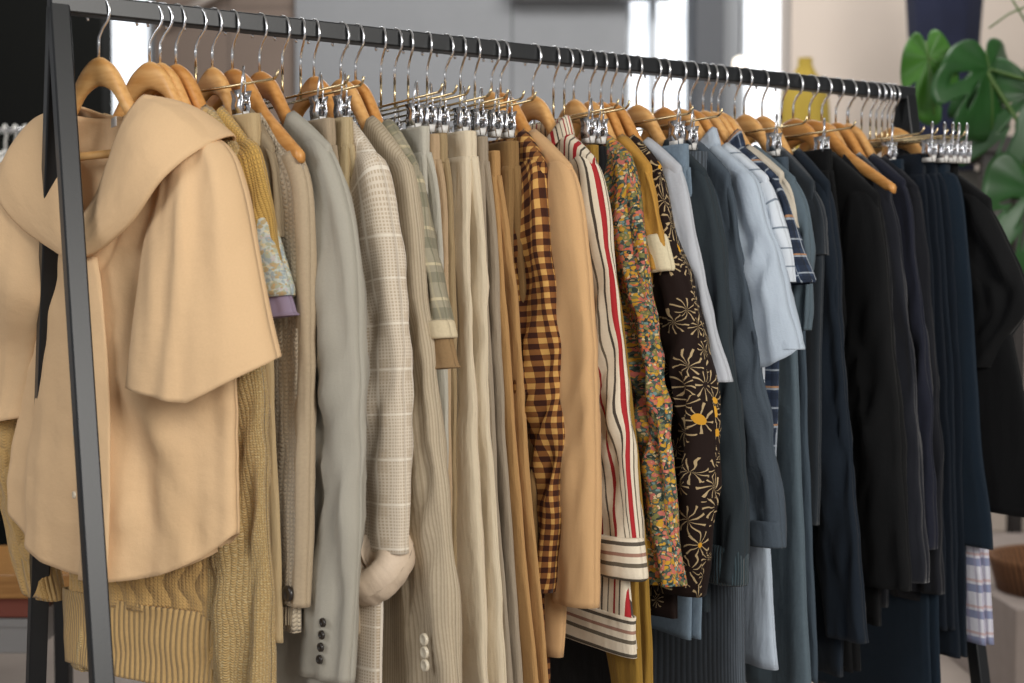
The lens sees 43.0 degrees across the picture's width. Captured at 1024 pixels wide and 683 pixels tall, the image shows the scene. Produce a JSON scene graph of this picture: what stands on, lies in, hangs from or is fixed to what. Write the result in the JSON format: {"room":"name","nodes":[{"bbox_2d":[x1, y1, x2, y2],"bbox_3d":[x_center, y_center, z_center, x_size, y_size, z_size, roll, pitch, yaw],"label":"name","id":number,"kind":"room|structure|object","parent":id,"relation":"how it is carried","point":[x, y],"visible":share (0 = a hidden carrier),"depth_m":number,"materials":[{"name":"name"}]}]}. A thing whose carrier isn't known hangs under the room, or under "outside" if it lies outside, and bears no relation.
{"room":"second-hand shop","nodes":[
{"label":"second-hand shop","id":0,"kind":"room"},
{"bbox_2d":[0,0,112,544],"bbox_3d":[-2.210,-0.850,4.630,1.539,3.600,0.120,0,2,0],"label":"wall","id":1,"kind":"structure","parent":0,"point":[22,22],"depth_m":4.57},
{"bbox_2d":[155,0,295,121],"bbox_3d":[-1.368,-0.916,6.319,0.668,3.600,0.200,0,2,0],"label":"wall","id":2,"kind":"structure","parent":0,"point":[246,50],"depth_m":6.20,"materials":[{"name":"paint"}]},
{"bbox_2d":[112,0,154,113],"bbox_3d":[-1.881,-1.120,6.399,0.295,2.800,0.135,0,2,0],"label":"window","id":3,"kind":"structure","parent":2,"relation":"in","point":[130,41],"depth_m":6.44,"materials":[{"name":"white"}]},
{"bbox_2d":[260,112,316,632],"bbox_3d":[-0.383,0.031,1.799,0.042,0.683,0.424,-2,3,-37],"label":"jacket","id":4,"kind":"object","parent":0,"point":[295,370],"visible":0.34,"depth_m":1.65,"materials":[{"name":"beige"}]},
{"bbox_2d":[250,108,284,236],"bbox_3d":[-0.409,-0.064,1.781,0.044,0.493,0.344,-2,3,-44],"label":"blouse","id":5,"kind":"object","parent":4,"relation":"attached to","point":[267,146],"visible":0.06,"depth_m":1.66,"materials":[{"name":"fabric"}]},
{"bbox_2d":[295,0,625,140],"bbox_3d":[-0.243,-0.915,6.294,1.564,3.600,0.250,0,2,0],"label":"wall","id":6,"kind":"structure","parent":0,"point":[595,26],"depth_m":6.15,"materials":[{"name":"paint"}]},
{"bbox_2d":[626,0,686,135],"bbox_3d":[0.715,-1.116,6.299,0.364,2.800,0.135,0,2,0],"label":"window","id":7,"kind":"structure","parent":6,"relation":"in","point":[653,29],"depth_m":6.34,"materials":[{"name":"white"}]},
{"bbox_2d":[0,530,1023,682],"bbox_3d":[0.000,1.024,4.043,16.000,0.100,12.000,0,2,0],"label":"floor","id":8,"kind":"structure","parent":0,"point":[12,665],"depth_m":3.87,"materials":[{"name":"concrete"}]},
{"bbox_2d":[0,545,72,682],"bbox_3d":[-1.130,0.743,2.781,0.500,0.560,0.300,0,2,0],"label":"wooden bench","id":9,"kind":"object","parent":8,"relation":"on","point":[9,585],"visible":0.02,"depth_m":2.65,"materials":[{"name":"orange wood"}]},
{"bbox_2d":[0,602,53,652],"bbox_3d":[-1.130,0.596,2.745,0.308,0.072,0.208,0,2,0],"label":"storage box","id":10,"kind":"object","parent":9,"relation":"on","point":[13,630],"visible":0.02,"depth_m":2.65,"materials":[{"name":"grey"}]},
{"bbox_2d":[26,0,990,682],"bbox_3d":[0.079,0.294,2.081,1.557,1.512,0.732,-1,3,-30],"label":"clothes rack","id":11,"kind":"object","parent":8,"relation":"on","point":[60,138],"visible":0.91,"depth_m":1.70,"materials":[{"name":"black metal"}]},
{"bbox_2d":[75,0,133,160],"bbox_3d":[-0.540,-0.339,1.692,0.273,0.224,0.021,2,3,36],"label":"hanger","id":12,"kind":"object","parent":11,"relation":"hanging from","point":[99,71],"visible":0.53,"depth_m":1.68,"materials":[{"name":"brown wood"}]},
{"bbox_2d":[0,94,281,581],"bbox_3d":[-0.540,-0.004,1.721,0.595,0.628,0.134,1,3,32],"label":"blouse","id":13,"kind":"object","parent":12,"relation":"hanging from","point":[180,309],"visible":0.86,"depth_m":1.65,"materials":[{"name":"beige fabric"}]},
{"bbox_2d":[113,0,182,116],"bbox_3d":[-0.482,-0.340,1.727,0.252,0.224,0.016,1,3,30],"label":"hanger","id":14,"kind":"object","parent":11,"relation":"hanging from","point":[150,75],"visible":0.5,"depth_m":1.72,"materials":[{"name":"brown wood"}]},
{"bbox_2d":[0,104,240,682],"bbox_3d":[-0.545,0.072,1.794,0.514,0.770,0.072,1,3,28],"label":"sweater","id":15,"kind":"object","parent":14,"relation":"hanging from","point":[161,629],"visible":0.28,"depth_m":1.75,"materials":[{"name":"fabric"}]},
{"bbox_2d":[141,2,191,104],"bbox_3d":[-0.470,-0.340,1.734,0.236,0.224,0.016,1,3,33],"label":"hanger","id":16,"kind":"object","parent":11,"relation":"hanging from","point":[180,88],"visible":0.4,"depth_m":1.72,"materials":[{"name":"brown wood"}]},
{"bbox_2d":[71,107,276,682],"bbox_3d":[-0.468,0.081,1.753,0.388,0.778,0.058,1,3,33],"label":"knit pullover","id":17,"kind":"object","parent":16,"relation":"hanging from","point":[240,584],"visible":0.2,"depth_m":1.66,"materials":[{"name":"fabric"}]},
{"bbox_2d":[154,3,206,108],"bbox_3d":[-0.452,-0.341,1.745,0.256,0.224,0.016,2,3,38],"label":"hanger","id":18,"kind":"object","parent":11,"relation":"hanging from","point":[192,89],"visible":0.33,"depth_m":1.72,"materials":[{"name":"brown wood"}]},
{"bbox_2d":[216,106,299,318],"bbox_3d":[-0.446,-0.022,1.755,0.452,0.572,0.049,2,3,38],"label":"jumper","id":19,"kind":"object","parent":18,"relation":"hanging from","point":[280,285],"visible":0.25,"depth_m":1.63,"materials":[{"name":"yellow"}]},
{"bbox_2d":[191,7,231,114],"bbox_3d":[-0.408,-0.342,1.770,0.016,0.224,0.252,-2,3,-43],"label":"hanger","id":20,"kind":"object","parent":11,"relation":"hanging from","point":[212,77],"visible":0.39,"depth_m":1.76,"materials":[{"name":"brown wood"}]},
{"bbox_2d":[184,6,279,114],"bbox_3d":[-0.428,-0.372,1.758,0.359,0.162,0.018,2,3,42],"label":"hanger","id":21,"kind":"object","parent":11,"relation":"hanging from","point":[241,104],"visible":0.61,"depth_m":1.69,"materials":[{"name":"silver metal"}]},
{"bbox_2d":[231,113,282,642],"bbox_3d":[-0.428,0.042,1.775,0.361,0.680,0.028,2,3,42],"label":"skirt","id":22,"kind":"object","parent":21,"relation":"hanging from","point":[250,123],"visible":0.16,"depth_m":1.67,"materials":[{"name":"fabric"}]},
{"bbox_2d":[206,10,305,162],"bbox_3d":[-0.384,-0.342,1.784,0.016,0.224,0.392,-2,3,-38],"label":"hanger","id":23,"kind":"object","parent":11,"relation":"hanging from","point":[233,76],"visible":0.48,"depth_m":1.72,"materials":[{"name":"brown wood"}]},
{"bbox_2d":[250,13,290,124],"bbox_3d":[-0.351,-0.343,1.804,0.016,0.224,0.336,-2,3,-38],"label":"hanger","id":24,"kind":"object","parent":11,"relation":"hanging from","point":[270,91],"visible":0.38,"depth_m":1.77,"materials":[{"name":"brown wood"}]},
{"bbox_2d":[276,111,369,682],"bbox_3d":[-0.350,0.090,1.821,0.068,0.802,0.523,-2,3,-38],"label":"blazer","id":25,"kind":"object","parent":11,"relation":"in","point":[325,649],"visible":0.32,"depth_m":1.63,"materials":[{"name":"grey fabric"}]},
{"bbox_2d":[327,22,369,130],"bbox_3d":[-0.246,-0.345,1.865,0.016,0.224,0.316,-2,3,-36],"label":"hanger","id":26,"kind":"object","parent":11,"relation":"hanging from","point":[358,107],"visible":0.39,"depth_m":1.83,"materials":[{"name":"brown wood"}]},
{"bbox_2d":[359,115,461,682],"bbox_3d":[-0.246,0.122,1.883,0.058,0.875,0.605,-2,3,-36],"label":"jacket","id":27,"kind":"object","parent":26,"relation":"hanging from","point":[422,621],"visible":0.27,"depth_m":1.69,"materials":[{"name":"beige fabric"}]},
{"bbox_2d":[382,119,460,369],"bbox_3d":[-0.221,-0.002,1.884,0.046,0.622,0.518,-2,3,-35],"label":"shirt","id":28,"kind":"object","parent":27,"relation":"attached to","point":[442,326],"visible":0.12,"depth_m":1.71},
{"bbox_2d":[350,121,414,682],"bbox_3d":[-0.274,0.108,1.865,0.096,0.844,0.506,-1,3,-32],"label":"blazer","id":29,"kind":"object","parent":11,"relation":"hanging from","point":[387,546],"visible":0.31,"depth_m":1.67,"materials":[{"name":"fabric"}]},
{"bbox_2d":[351,26,443,127],"bbox_3d":[-0.191,-0.378,1.896,0.021,0.162,0.359,-2,3,-34],"label":"hanger","id":30,"kind":"object","parent":11,"relation":"hanging from","point":[414,116],"visible":0.65,"depth_m":1.82,"materials":[{"name":"silver metal"}]},
{"bbox_2d":[401,126,448,458],"bbox_3d":[-0.189,0.093,1.913,0.041,0.788,0.366,-1,3,-33],"label":"trousers","id":31,"kind":"object","parent":30,"relation":"hanging from","point":[418,138],"visible":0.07,"depth_m":1.78,"materials":[{"name":"fabric"}]},
{"bbox_2d":[353,28,457,132],"bbox_3d":[-0.172,-0.378,1.907,0.021,0.162,0.359,-2,3,-34],"label":"hanger","id":32,"kind":"object","parent":11,"relation":"hanging from","point":[429,113],"visible":0.6,"depth_m":1.83,"materials":[{"name":"silver metal"}]},
{"bbox_2d":[430,134,452,519],"bbox_3d":[-0.171,0.097,1.924,0.041,0.780,0.296,-1,3,-32],"label":"trousers","id":33,"kind":"object","parent":32,"relation":"hanging from","point":[434,138],"visible":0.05,"depth_m":1.81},
{"bbox_2d":[356,29,470,132],"bbox_3d":[-0.153,-0.379,1.918,0.021,0.162,0.359,-1,3,-33],"label":"hanger","id":34,"kind":"object","parent":11,"relation":"hanging from","point":[443,118],"visible":0.61,"depth_m":1.83,"materials":[{"name":"silver metal"}]},
{"bbox_2d":[433,133,457,568],"bbox_3d":[-0.153,0.094,1.936,0.044,0.784,0.257,-1,3,-32],"label":"trousers","id":35,"kind":"object","parent":34,"relation":"hanging from","point":[444,158],"visible":0.07,"depth_m":1.83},
{"bbox_2d":[383,31,491,131],"bbox_3d":[-0.126,-0.379,1.934,0.021,0.162,0.359,-2,3,-34],"label":"hanger","id":36,"kind":"object","parent":11,"relation":"hanging from","point":[461,122],"visible":0.6,"depth_m":1.85,"materials":[{"name":"silver metal"}]},
{"bbox_2d":[447,130,506,682],"bbox_3d":[-0.125,0.092,1.950,0.067,0.788,0.387,-1,3,-33],"label":"trousers","id":37,"kind":"object","parent":36,"relation":"hanging from","point":[478,562],"visible":0.39,"depth_m":1.83,"materials":[{"name":"beige fabric"}]},
{"bbox_2d":[392,33,508,135],"bbox_3d":[-0.101,-0.380,1.949,0.021,0.162,0.359,-1,3,-33],"label":"hanger","id":38,"kind":"object","parent":11,"relation":"hanging from","point":[479,122],"visible":0.61,"depth_m":1.86,"materials":[{"name":"silver metal"}]},
{"bbox_2d":[477,136,522,682],"bbox_3d":[-0.099,0.094,1.966,0.043,0.782,0.406,-2,3,-34],"label":"trousers","id":39,"kind":"object","parent":38,"relation":"hanging from","point":[514,672],"visible":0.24,"depth_m":1.84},
{"bbox_2d":[404,35,524,137],"bbox_3d":[-0.078,-0.380,1.962,0.021,0.162,0.359,-1,3,-33],"label":"hanger","id":40,"kind":"object","parent":11,"relation":"hanging from","point":[495,119],"visible":0.56,"depth_m":1.88,"materials":[{"name":"silver metal"}]},
{"bbox_2d":[488,150,548,682],"bbox_3d":[-0.078,0.102,1.981,0.044,0.764,0.462,-1,3,-32],"label":"trousers","id":41,"kind":"object","parent":40,"relation":"hanging from","point":[530,608],"visible":0.22,"depth_m":1.84,"materials":[{"name":"fabric"}]},
{"bbox_2d":[449,37,536,138],"bbox_3d":[-0.057,-0.381,1.975,0.021,0.162,0.359,-1,3,-31],"label":"hanger","id":42,"kind":"object","parent":11,"relation":"hanging from","point":[509,127],"visible":0.56,"depth_m":1.89,"materials":[{"name":"silver metal"}]},
{"bbox_2d":[488,140,541,595],"bbox_3d":[-0.056,0.105,1.993,0.052,0.798,0.367,-1,3,-30],"label":"trousers","id":43,"kind":"object","parent":42,"relation":"hanging from","point":[509,150],"visible":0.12,"depth_m":1.88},
{"bbox_2d":[470,39,516,140],"bbox_3d":[-0.032,-0.350,1.990,0.016,0.224,0.266,-1,3,-30],"label":"hanger","id":44,"kind":"object","parent":11,"relation":"hanging from","point":[492,95],"visible":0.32,"depth_m":1.98,"materials":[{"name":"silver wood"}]},
{"bbox_2d":[488,128,564,682],"bbox_3d":[-0.031,0.108,2.008,0.098,0.852,0.416,-1,3,-30],"label":"shirt","id":45,"kind":"object","parent":44,"relation":"hanging from","point":[540,336],"visible":0.23,"depth_m":1.85,"materials":[{"name":"fabric"}]},
{"bbox_2d":[491,40,531,131],"bbox_3d":[-0.018,-0.351,1.998,0.016,0.224,0.336,-1,3,-32],"label":"hanger","id":46,"kind":"object","parent":11,"relation":"hanging from","point":[521,121],"visible":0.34,"depth_m":1.95,"materials":[{"name":"brown wood"}]},
{"bbox_2d":[529,128,601,657],"bbox_3d":[-0.017,0.068,2.016,0.058,0.773,0.504,-1,3,-32],"label":"coat","id":47,"kind":"object","parent":46,"relation":"hanging from","point":[578,585],"visible":0.27,"depth_m":1.82,"materials":[{"name":"fabric"}]},
{"bbox_2d":[496,115,647,658],"bbox_3d":[0.034,0.048,2.039,0.067,0.783,0.560,-1,3,-32],"label":"striped shirt","id":48,"kind":"object","parent":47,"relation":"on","point":[610,627],"visible":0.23,"depth_m":1.85,"materials":[{"name":"fabric"}]},
{"bbox_2d":[529,46,618,143],"bbox_3d":[0.065,-0.384,2.046,0.021,0.162,0.359,-1,3,-31],"label":"hanger","id":49,"kind":"object","parent":11,"relation":"hanging from","point":[588,131],"visible":0.62,"depth_m":1.96,"materials":[{"name":"silver metal"}]},
{"bbox_2d":[585,145,652,682],"bbox_3d":[0.104,0.119,2.000,0.045,0.830,0.357,-1,3,-30],"label":"trousers","id":50,"kind":"object","parent":49,"relation":"hanging from","point":[622,669],"visible":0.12,"depth_m":1.87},
{"bbox_2d":[558,48,591,144],"bbox_3d":[0.097,-0.353,2.066,0.016,0.224,0.266,-1,3,-30],"label":"hanger","id":51,"kind":"object","parent":11,"relation":"hanging from","point":[574,106],"visible":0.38,"depth_m":2.05,"materials":[{"name":"brown wood"}]},
{"bbox_2d":[584,134,687,586],"bbox_3d":[0.099,0.015,2.084,0.072,0.671,0.560,-1,3,-30],"label":"shirt","id":52,"kind":"object","parent":51,"relation":"hanging from","point":[652,402],"visible":0.29,"depth_m":1.89,"materials":[{"name":"fabric"}]},
{"bbox_2d":[531,47,630,144],"bbox_3d":[0.083,-0.384,2.056,0.021,0.162,0.359,-1,3,-31],"label":"hanger","id":53,"kind":"object","parent":11,"relation":"hanging from","point":[602,130],"visible":0.58,"depth_m":1.97,"materials":[{"name":"silver metal"}]},
{"bbox_2d":[550,146,617,682],"bbox_3d":[0.083,0.166,2.076,0.042,0.930,0.404,-1,3,-29],"label":"trousers","id":54,"kind":"object","parent":53,"relation":"hanging from","point":[580,663],"visible":0.06,"depth_m":2.01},
{"bbox_2d":[572,50,616,138],"bbox_3d":[0.123,-0.354,2.081,0.016,0.224,0.276,-1,3,-31],"label":"hanger","id":55,"kind":"object","parent":11,"relation":"hanging from","point":[577,128],"visible":0.27,"depth_m":2.06,"materials":[{"name":"brown wood"}]},
{"bbox_2d":[616,134,674,283],"bbox_3d":[0.125,-0.026,2.093,0.046,0.595,0.425,-1,3,-31],"label":"shirt","id":56,"kind":"object","parent":55,"relation":"hanging from","point":[661,259],"visible":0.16,"depth_m":1.94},
{"bbox_2d":[577,51,625,140],"bbox_3d":[0.142,-0.354,2.092,0.016,0.224,0.276,-1,3,-30],"label":"hanger","id":57,"kind":"object","parent":11,"relation":"hanging from","point":[615,123],"visible":0.19,"depth_m":2.06,"materials":[{"name":"brown wood"}]},
{"bbox_2d":[629,135,721,618],"bbox_3d":[0.141,0.043,2.106,0.069,0.735,0.589,-1,3,-30],"label":"dress","id":58,"kind":"object","parent":57,"relation":"hanging from","point":[690,375],"visible":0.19,"depth_m":1.89,"materials":[{"name":"fabric"}]},
{"bbox_2d":[643,137,732,381],"bbox_3d":[0.160,-0.011,2.115,0.055,0.623,0.576,-1,3,-32],"label":"shirt","id":59,"kind":"object","parent":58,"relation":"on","point":[680,200],"visible":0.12,"depth_m":1.94,"materials":[{"name":"fabric"}]},
{"bbox_2d":[617,53,693,144],"bbox_3d":[0.180,-0.386,2.113,0.018,0.162,0.359,-1,3,-31],"label":"hanger","id":60,"kind":"object","parent":11,"relation":"hanging from","point":[676,134],"visible":0.61,"depth_m":2.00,"materials":[{"name":"silver metal"}]},
{"bbox_2d":[651,143,701,639],"bbox_3d":[0.180,0.071,2.129,0.041,0.755,0.389,-1,3,-31],"label":"trousers","id":61,"kind":"object","parent":60,"relation":"hanging from","point":[687,626],"visible":0.09,"depth_m":1.99,"materials":[{"name":"fabric"}]},
{"bbox_2d":[652,60,704,140],"bbox_3d":[0.277,-0.357,2.171,0.016,0.224,0.336,-1,3,-30],"label":"hanger","id":62,"kind":"object","parent":11,"relation":"hanging from","point":[701,132],"visible":0.25,"depth_m":2.15,"materials":[{"name":"brown wood"}]},
{"bbox_2d":[700,127,804,669],"bbox_3d":[0.276,0.074,2.186,0.079,0.847,0.593,-1,3,-30],"label":"shirt","id":63,"kind":"object","parent":62,"relation":"hanging from","point":[776,320],"visible":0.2,"depth_m":1.99,"materials":[{"name":"fabric"}]},
{"bbox_2d":[693,141,786,548],"bbox_3d":[0.250,0.037,2.171,0.070,0.722,0.599,-1,3,-31],"label":"shirt","id":64,"kind":"object","parent":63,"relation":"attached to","point":[768,521],"visible":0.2,"depth_m":1.95,"materials":[{"name":"fabric"}]},
{"bbox_2d":[662,138,749,611],"bbox_3d":[0.201,0.041,2.142,0.064,0.735,0.556,-1,3,-30],"label":"jacket","id":65,"kind":"object","parent":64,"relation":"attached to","point":[731,530],"visible":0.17,"depth_m":1.93,"materials":[{"name":"fabric"}]},
{"bbox_2d":[722,143,795,381],"bbox_3d":[0.302,-0.040,2.199,0.055,0.572,0.506,-1,3,-31],"label":"shirt","id":66,"kind":"object","parent":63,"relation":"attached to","point":[775,213],"visible":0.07,"depth_m":2.00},
{"bbox_2d":[637,57,722,150],"bbox_3d":[0.232,-0.387,2.143,0.021,0.162,0.359,-1,3,-31],"label":"hanger","id":67,"kind":"object","parent":11,"relation":"hanging from","point":[691,133],"visible":0.58,"depth_m":2.05,"materials":[{"name":"silver metal"}]},
{"bbox_2d":[652,151,745,682],"bbox_3d":[0.232,0.157,2.165,0.052,0.920,0.485,-1,3,-30],"label":"skirt","id":68,"kind":"object","parent":67,"relation":"hanging from","point":[718,656],"visible":0.08,"depth_m":2.02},
{"bbox_2d":[697,62,729,142],"bbox_3d":[0.322,-0.358,2.197,0.016,0.224,0.330,-1,3,-30],"label":"hanger","id":69,"kind":"object","parent":11,"relation":"hanging from","point":[717,123],"visible":0.16,"depth_m":2.16,"materials":[{"name":"brown wood"}]},
{"bbox_2d":[724,129,816,454],"bbox_3d":[0.323,-0.042,2.209,0.059,0.617,0.530,-1,3,-30],"label":"plaid shirt","id":70,"kind":"object","parent":69,"relation":"hanging from","point":[804,272],"visible":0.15,"depth_m":2.04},
{"bbox_2d":[709,64,751,145],"bbox_3d":[0.350,-0.359,2.214,0.016,0.224,0.336,-1,3,-30],"label":"hanger","id":71,"kind":"object","parent":11,"relation":"hanging from","point":[732,121],"visible":0.24,"depth_m":2.19,"materials":[{"name":"brown wood"}]},
{"bbox_2d":[745,145,815,682],"bbox_3d":[0.352,0.119,2.233,0.048,0.892,0.473,-1,3,-30],"label":"dress","id":72,"kind":"object","parent":71,"relation":"hanging from","point":[788,563],"visible":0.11,"depth_m":2.06,"materials":[{"name":"fabric"}]},
{"bbox_2d":[736,67,766,151],"bbox_3d":[0.400,-0.360,2.242,0.016,0.224,0.292,-1,3,-31],"label":"hanger","id":73,"kind":"object","parent":11,"relation":"hanging from","point":[746,122],"visible":0.32,"depth_m":2.22,"materials":[{"name":"brown wood"}]},
{"bbox_2d":[773,147,828,524],"bbox_3d":[0.398,-0.017,2.256,0.048,0.622,0.396,-1,3,-32],"label":"shirt","id":74,"kind":"object","parent":73,"relation":"hanging from","point":[806,182],"visible":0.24,"depth_m":2.10,"materials":[{"name":"fabric"}]},
{"bbox_2d":[728,66,807,156],"bbox_3d":[0.382,-0.391,2.231,0.021,0.162,0.359,-1,3,-31],"label":"hanger","id":75,"kind":"object","parent":11,"relation":"hanging from","point":[774,142],"visible":0.57,"depth_m":2.14,"materials":[{"name":"silver metal"}]},
{"bbox_2d":[774,157,817,682],"bbox_3d":[0.383,0.119,2.250,0.041,0.850,0.407,-1,3,-30],"label":"trousers","id":76,"kind":"object","parent":75,"relation":"hanging from","point":[802,368],"visible":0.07,"depth_m":2.10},
{"bbox_2d":[746,69,792,154],"bbox_3d":[0.434,-0.361,2.263,0.016,0.224,0.286,-1,3,-30],"label":"hanger","id":77,"kind":"object","parent":11,"relation":"hanging from","point":[766,122],"visible":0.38,"depth_m":2.24,"materials":[{"name":"brown wood"}]},
{"bbox_2d":[793,148,868,677],"bbox_3d":[0.433,0.107,2.280,0.066,0.873,0.515,-1,3,-32],"label":"jacket","id":78,"kind":"object","parent":77,"relation":"hanging from","point":[840,604],"visible":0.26,"depth_m":2.11,"materials":[{"name":"fabric"}]},
{"bbox_2d":[754,71,856,149],"bbox_3d":[0.474,-0.393,2.284,0.021,0.162,0.359,-1,3,-31],"label":"hanger","id":79,"kind":"object","parent":11,"relation":"hanging from","point":[820,142],"visible":0.54,"depth_m":2.20,"materials":[{"name":"silver metal"}]},
{"bbox_2d":[803,149,860,672],"bbox_3d":[0.475,0.107,2.303,0.044,0.870,0.378,-1,3,-30],"label":"jacket","id":80,"kind":"object","parent":79,"relation":"hanging from","point":[822,158],"visible":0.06,"depth_m":2.17,"materials":[{"name":"black fabric"}]},
{"bbox_2d":[799,76,846,150],"bbox_3d":[0.555,-0.364,2.333,0.016,0.224,0.286,-1,3,-30],"label":"hanger","id":81,"kind":"object","parent":11,"relation":"hanging from","point":[804,146],"visible":0.24,"depth_m":2.33,"materials":[{"name":"brown wood"}]},
{"bbox_2d":[856,152,929,583],"bbox_3d":[0.554,0.035,2.349,0.058,0.733,0.511,-1,3,-30],"label":"blazer","id":82,"kind":"object","parent":81,"relation":"hanging from","point":[905,352],"visible":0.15,"depth_m":2.16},
{"bbox_2d":[812,77,867,158],"bbox_3d":[0.584,-0.364,2.350,0.016,0.224,0.286,-1,3,-30],"label":"hanger","id":83,"kind":"object","parent":11,"relation":"hanging from","point":[847,135],"visible":0.28,"depth_m":2.32,"materials":[{"name":"brown wood"}]},
{"bbox_2d":[867,153,937,549],"bbox_3d":[0.586,0.033,2.368,0.054,0.733,0.486,-1,3,-30],"label":"jacket","id":84,"kind":"object","parent":83,"relation":"hanging from","point":[902,202],"visible":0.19,"depth_m":2.18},
{"bbox_2d":[787,74,896,193],"bbox_3d":[0.529,-0.363,2.318,0.016,0.224,0.402,-1,3,-31],"label":"hanger","id":85,"kind":"object","parent":11,"relation":"hanging from","point":[836,144],"visible":0.52,"depth_m":2.24,"materials":[{"name":"brown wood"}]},
{"bbox_2d":[792,79,924,159],"bbox_3d":[0.612,-0.396,2.365,0.021,0.162,0.359,-1,3,-31],"label":"hanger","id":86,"kind":"object","parent":11,"relation":"hanging from","point":[889,149],"visible":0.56,"depth_m":2.28,"materials":[{"name":"silver metal"}]},
{"bbox_2d":[818,159,940,682],"bbox_3d":[0.612,0.158,2.387,0.041,0.960,0.447,-1,3,-31],"label":"trousers","id":87,"kind":"object","parent":86,"relation":"hanging from","point":[906,646],"visible":0.09,"depth_m":2.26,"materials":[{"name":"fabric"}]},
{"bbox_2d":[881,156,944,600],"bbox_3d":[0.608,0.054,2.380,0.059,0.772,0.470,-1,3,-30],"label":"blazer","id":88,"kind":"object","parent":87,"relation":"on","point":[936,585],"visible":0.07,"depth_m":2.20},
{"bbox_2d":[832,151,911,625],"bbox_3d":[0.498,0.067,2.316,0.068,0.790,0.563,-1,3,-30],"label":"blazer","id":89,"kind":"object","parent":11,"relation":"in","point":[875,401],"visible":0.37,"depth_m":2.12,"materials":[{"name":"fabric"}]},
{"bbox_2d":[860,81,949,162],"bbox_3d":[0.659,-0.397,2.393,0.018,0.162,0.359,-1,3,-31],"label":"hanger","id":90,"kind":"object","parent":11,"relation":"hanging from","point":[943,151],"visible":0.56,"depth_m":2.25,"materials":[{"name":"silver metal"}]},
{"bbox_2d":[926,162,966,658],"bbox_3d":[0.659,0.101,2.413,0.044,0.872,0.456,-1,3,-31],"label":"trousers","id":91,"kind":"object","parent":90,"relation":"hanging from","point":[953,643],"visible":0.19,"depth_m":2.24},
{"bbox_2d":[867,82,958,162],"bbox_3d":[0.673,-0.398,2.400,0.019,0.162,0.366,-1,3,-31],"label":"hanger","id":92,"kind":"object","parent":11,"relation":"hanging from","point":[953,146],"visible":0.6,"depth_m":2.26,"materials":[{"name":"silver metal"}]},
{"bbox_2d":[880,153,992,549],"bbox_3d":[0.673,0.003,2.417,0.034,0.682,0.546,-1,3,-31],"label":"trousers","id":93,"kind":"object","parent":92,"relation":"hanging from","point":[978,533],"visible":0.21,"depth_m":2.23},
{"bbox_2d":[872,83,963,163],"bbox_3d":[0.686,-0.398,2.407,0.019,0.162,0.366,-1,3,-31],"label":"hanger","id":94,"kind":"object","parent":11,"relation":"hanging from","point":[960,157],"visible":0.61,"depth_m":2.27,"materials":[{"name":"silver metal"}]},
{"bbox_2d":[966,546,993,645],"bbox_3d":[0.688,0.089,2.425,0.044,0.845,0.510,-1,3,-31],"label":"shirt","id":95,"kind":"object","parent":94,"relation":"hanging from","point":[979,615],"visible":0.07,"depth_m":2.23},
{"bbox_2d":[957,174,1023,516],"bbox_3d":[0.709,-0.024,2.436,0.068,0.622,0.684,-1,3,-32],"label":"jacket","id":96,"kind":"object","parent":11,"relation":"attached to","point":[997,274],"visible":0.32,"depth_m":2.22,"materials":[{"name":"fabric"}]},
{"bbox_2d":[779,57,830,151],"bbox_3d":[1.209,-0.125,5.401,0.260,2.090,0.162,0,2,0],"label":"vase","id":97,"kind":"object","parent":8,"relation":"on","point":[805,64],"visible":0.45,"depth_m":5.32,"materials":[{"name":"ceramic"}]},
{"bbox_2d":[906,0,982,169],"bbox_3d":[1.749,-0.406,5.288,0.320,2.660,0.320,0,2,0],"label":"dress form","id":98,"kind":"object","parent":8,"relation":"on","point":[958,21],"visible":0.13,"depth_m":5.18,"materials":[{"name":"blue fabric"}]},
{"bbox_2d":[900,0,1023,271],"bbox_3d":[1.523,0.046,3.401,1.050,1.906,0.381,0,2,0],"label":"monstera plant","id":99,"kind":"object","parent":8,"relation":"on","point":[981,100],"visible":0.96,"depth_m":3.33,"materials":[{"name":"green plant"}]},
{"bbox_2d":[950,136,1023,532],"bbox_3d":[2.080,0.095,4.907,1.000,1.680,0.450,0,2,0],"label":"wall","id":100,"kind":"structure","parent":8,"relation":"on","point":[1013,524],"depth_m":4.70,"materials":[{"name":"paint"}]},
{"bbox_2d":[951,533,1023,682],"bbox_3d":[2.100,0.834,4.036,1.500,0.280,1.100,0,2,0],"label":"plinth","id":101,"kind":"object","parent":8,"relation":"on","point":[1005,657],"visible":0.31,"depth_m":3.58,"materials":[{"name":"paint"}]},
{"bbox_2d":[686,0,723,111],"bbox_3d":[0.914,-0.911,6.194,0.126,3.600,0.350,0,2,0],"label":"column","id":102,"kind":"structure","parent":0,"point":[705,18],"depth_m":6.00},
{"bbox_2d":[723,0,738,117],"bbox_3d":[1.029,-0.913,6.244,0.071,3.600,0.250,0,2,0],"label":"column","id":103,"kind":"structure","parent":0,"point":[731,7],"depth_m":6.10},
{"bbox_2d":[780,0,1023,529],"bbox_3d":[2.968,-0.911,6.194,3.336,3.600,0.250,0,2,0],"label":"wall","id":104,"kind":"structure","parent":0,"point":[858,40],"depth_m":6.05,"materials":[{"name":"beige paint"}]},
{"bbox_2d":[738,0,780,147],"bbox_3d":[1.216,-1.116,6.299,0.271,2.800,0.135,0,2,0],"label":"window","id":105,"kind":"structure","parent":104,"relation":"in","point":[760,19],"depth_m":6.34,"materials":[{"name":"white"}]},
{"bbox_2d":[897,153,954,630],"bbox_3d":[0.641,0.078,2.399,0.042,0.820,0.443,-1,3,-30],"label":"trousers","id":106,"kind":"object","parent":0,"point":[914,167],"visible":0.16,"depth_m":2.24,"materials":[{"name":"fabric"}]},
{"bbox_2d":[989,544,1023,597],"bbox_3d":[1.630,0.658,3.689,0.552,0.100,0.384,0,2,0],"label":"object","id":107,"kind":"object","parent":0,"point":[1006,562],"visible":0.96,"depth_m":3.65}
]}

